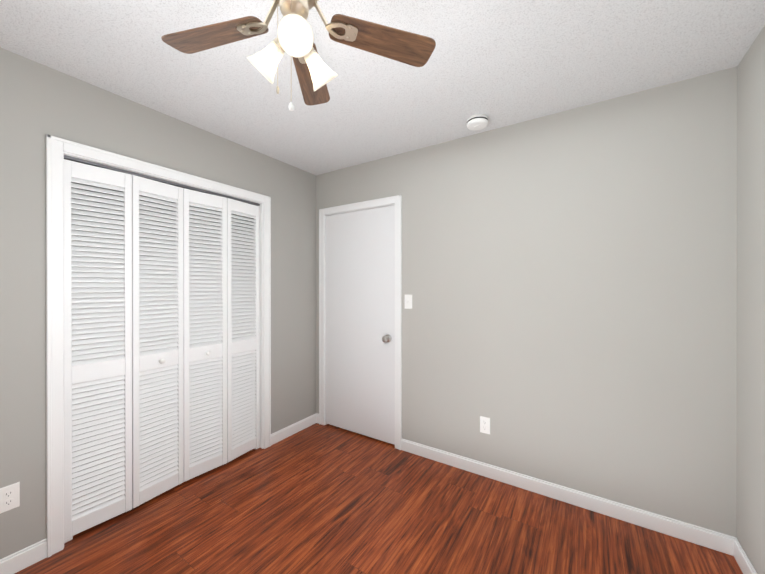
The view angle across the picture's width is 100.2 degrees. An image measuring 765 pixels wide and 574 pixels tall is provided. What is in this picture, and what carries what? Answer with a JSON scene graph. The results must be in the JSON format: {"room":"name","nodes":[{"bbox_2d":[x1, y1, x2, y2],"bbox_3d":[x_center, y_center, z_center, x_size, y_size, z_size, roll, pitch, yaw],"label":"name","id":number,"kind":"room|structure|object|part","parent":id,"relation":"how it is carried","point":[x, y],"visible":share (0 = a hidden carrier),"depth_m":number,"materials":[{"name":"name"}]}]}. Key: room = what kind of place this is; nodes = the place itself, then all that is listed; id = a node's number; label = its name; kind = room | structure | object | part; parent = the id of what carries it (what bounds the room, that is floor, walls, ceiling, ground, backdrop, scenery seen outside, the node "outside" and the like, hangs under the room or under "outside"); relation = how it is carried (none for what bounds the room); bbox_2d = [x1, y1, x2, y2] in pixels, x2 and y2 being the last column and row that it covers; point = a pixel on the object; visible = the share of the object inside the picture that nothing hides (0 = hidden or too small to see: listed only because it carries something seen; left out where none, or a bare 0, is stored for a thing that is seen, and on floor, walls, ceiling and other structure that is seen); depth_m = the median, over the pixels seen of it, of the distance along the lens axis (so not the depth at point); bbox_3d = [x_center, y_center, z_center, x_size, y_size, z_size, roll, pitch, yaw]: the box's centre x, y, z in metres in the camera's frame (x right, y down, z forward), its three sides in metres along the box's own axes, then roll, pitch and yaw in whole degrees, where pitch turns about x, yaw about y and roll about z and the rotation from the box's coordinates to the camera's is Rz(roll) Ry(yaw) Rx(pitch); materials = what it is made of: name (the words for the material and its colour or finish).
{"room":"empty bedroom","nodes":[
{"label":"empty bedroom","id":0,"kind":"room"},
{"bbox_2d":[0,47,315,558],"bbox_3d":[-1.588,0.121,1.833,0.120,2.440,3.490,0,0,33],"label":"wall","id":1,"kind":"structure","parent":0,"point":[39,102],"depth_m":1.62,"materials":[{"name":"grey paint"}]},
{"bbox_2d":[0,482,19,513],"bbox_3d":[-1.738,0.981,1.486,0.008,0.115,0.070,0,0,33],"label":"outlet","id":2,"kind":"object","parent":1,"relation":"attached to","point":[9,497],"visible":1,"depth_m":1.49,"materials":[{"name":"white plastic"}]},
{"bbox_2d":[0,539,46,573],"bbox_3d":[-2.042,1.296,1.012,0.014,0.092,1.375,0,0,33],"label":"baseboard","id":3,"kind":"structure","parent":1,"relation":"attached to","point":[20,560],"depth_m":1.52,"materials":[{"name":"white wood"}]},
{"bbox_2d":[46,134,270,557],"bbox_3d":[-1.365,0.316,2.178,0.120,2.048,1.226,0,0,33],"label":"door frame","id":4,"kind":"structure","parent":1,"relation":"attached to","point":[260,270],"depth_m":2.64,"materials":[{"name":"white wood"}]},
{"bbox_2d":[64,159,259,542],"bbox_3d":[-1.334,0.336,2.158,0.076,2.008,1.188,0,0,33],"label":"bifold closet doors","id":5,"kind":"structure","parent":1,"relation":"in","point":[161,382],"depth_m":1.99,"materials":[{"name":"white wood"}]},
{"bbox_3d":[-1.318,0.468,2.145,0.037,0.033,0.324,0,0,33],"label":"knob","id":6,"kind":"part","parent":5,"relation":"part of","materials":[{"name":"white wood"}]},
{"bbox_2d":[64,155,259,205],"bbox_3d":[-1.353,-0.683,2.168,0.028,0.014,1.186,0,0,33],"label":"door track","id":7,"kind":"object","parent":1,"relation":"attached to","point":[70,158],"depth_m":2.00,"materials":[{"name":"silver metal"}]},
{"bbox_2d":[271,413,316,444],"bbox_3d":[-0.799,1.293,2.930,0.014,0.092,0.555,0,0,33],"label":"baseboard","id":8,"kind":"structure","parent":1,"relation":"attached to","point":[286,432],"depth_m":2.89,"materials":[{"name":"white wood"}]},
{"bbox_2d":[71,182,253,283],"bbox_3d":[-1.718,0.120,2.406,0.720,2.440,1.890,0,0,33],"label":"wall","id":9,"kind":"structure","parent":0,"point":[154,225],"depth_m":2.62,"materials":[{"name":"grey paint"}]},
{"bbox_2d":[15,423,742,573],"bbox_3d":[-0.629,1.402,1.214,3.845,0.120,3.490,0,0,33],"label":"floor","id":10,"kind":"structure","parent":0,"point":[316,498],"depth_m":1.78,"materials":[{"name":"laminate"}]},
{"bbox_2d":[0,0,764,175],"bbox_3d":[-0.629,-1.158,1.210,3.845,0.120,3.490,0,0,33],"label":"ceiling","id":11,"kind":"structure","parent":0,"point":[501,63],"depth_m":1.56,"materials":[{"name":"white paint"}]},
{"bbox_2d":[161,0,435,110],"bbox_3d":[-0.312,-0.826,1.029,0.994,0.545,0.952,0,0,33],"label":"ceiling fan","id":12,"kind":"object","parent":11,"relation":"hanging from","point":[294,40],"visible":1,"depth_m":1.12,"materials":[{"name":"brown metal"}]},
{"label":"blade","id":13,"kind":"part","parent":12,"relation":"part of","materials":[{"name":"brown wood"}]},
{"bbox_3d":[-0.316,-0.760,1.035,0.086,0.355,0.023,0,0,33],"label":"chain","id":14,"kind":"part","parent":12,"relation":"part of","materials":[{"name":"silver metal"}]},
{"bbox_3d":[-0.289,-0.759,1.079,0.300,0.122,0.291,0,0,33],"label":"lamp shade","id":15,"kind":"part","parent":12,"relation":"part of","materials":[{"name":"white glass"}]},
{"bbox_3d":[-0.290,-0.812,1.070,0.144,0.059,0.140,0,0,33],"label":"arm","id":16,"kind":"part","parent":12,"relation":"part of"},
{"label":"blade","id":17,"kind":"part","parent":12,"relation":"part of","materials":[{"name":"brown wood"}]},
{"bbox_3d":[0.003,-0.898,1.170,0.394,0.006,0.125,0,-12,-21],"label":"blade","id":18,"kind":"part","parent":12,"relation":"part of","materials":[{"name":"brown wood"}]},
{"bbox_2d":[467,114,487,130],"bbox_3d":[0.622,-1.073,2.097,0.136,0.053,0.136,0,0,33],"label":"smoke detector","id":19,"kind":"object","parent":11,"relation":"attached to","point":[475,122],"visible":1,"depth_m":2.06,"materials":[{"name":"white plastic"}]},
{"bbox_2d":[316,67,736,536],"bbox_3d":[0.589,0.119,2.430,3.125,2.440,0.120,0,0,33],"label":"wall","id":20,"kind":"structure","parent":0,"point":[569,285],"depth_m":1.94,"materials":[{"name":"grey paint"}]},
{"bbox_2d":[326,205,394,444],"bbox_3d":[-0.233,0.317,2.873,0.776,2.009,0.106,0,0,33],"label":"entry door","id":21,"kind":"structure","parent":20,"relation":"in","point":[360,321],"depth_m":2.86,"materials":[{"name":"white wood"}]},
{"bbox_3d":[0.029,0.434,2.682,0.066,0.066,0.070,0,0,33],"label":"knob","id":22,"kind":"part","parent":21,"relation":"part of","materials":[{"name":"silver metal"}]},
{"bbox_2d":[319,195,401,449],"bbox_3d":[-0.198,0.291,2.927,0.914,2.095,0.142,0,0,33],"label":"door frame","id":23,"kind":"structure","parent":20,"relation":"attached to","point":[396,200],"depth_m":2.75,"materials":[{"name":"white wood"}]},
{"bbox_2d":[405,295,411,308],"bbox_3d":[0.206,0.119,2.596,0.070,0.115,0.019,0,0,33],"label":"light switch","id":24,"kind":"object","parent":20,"relation":"attached to","point":[408,301],"visible":1,"depth_m":2.60,"materials":[{"name":"white plastic"}]},
{"bbox_2d":[480,416,489,433],"bbox_3d":[0.726,0.980,2.267,0.070,0.115,0.008,0,0,33],"label":"outlet","id":25,"kind":"object","parent":20,"relation":"attached to","point":[484,424],"visible":1,"depth_m":2.27,"materials":[{"name":"white plastic"}]},
{"bbox_2d":[401,439,734,555],"bbox_3d":[0.959,1.294,2.112,1.916,0.092,0.014,0,0,33],"label":"baseboard","id":26,"kind":"structure","parent":20,"relation":"attached to","point":[707,538],"depth_m":1.93,"materials":[{"name":"white wood"}]},
{"bbox_2d":[736,26,764,573],"bbox_3d":[0.934,0.123,0.199,0.120,2.440,3.490,0,0,33],"label":"wall","id":27,"kind":"structure","parent":0,"point":[750,519],"depth_m":1.45,"materials":[{"name":"grey paint"}]},
{"bbox_2d":[733,537,756,573],"bbox_3d":[0.877,1.297,0.237,0.014,0.092,3.250,0,0,33],"label":"baseboard","id":28,"kind":"structure","parent":27,"relation":"attached to","point":[743,561],"depth_m":1.51,"materials":[{"name":"white wood"}]}
]}

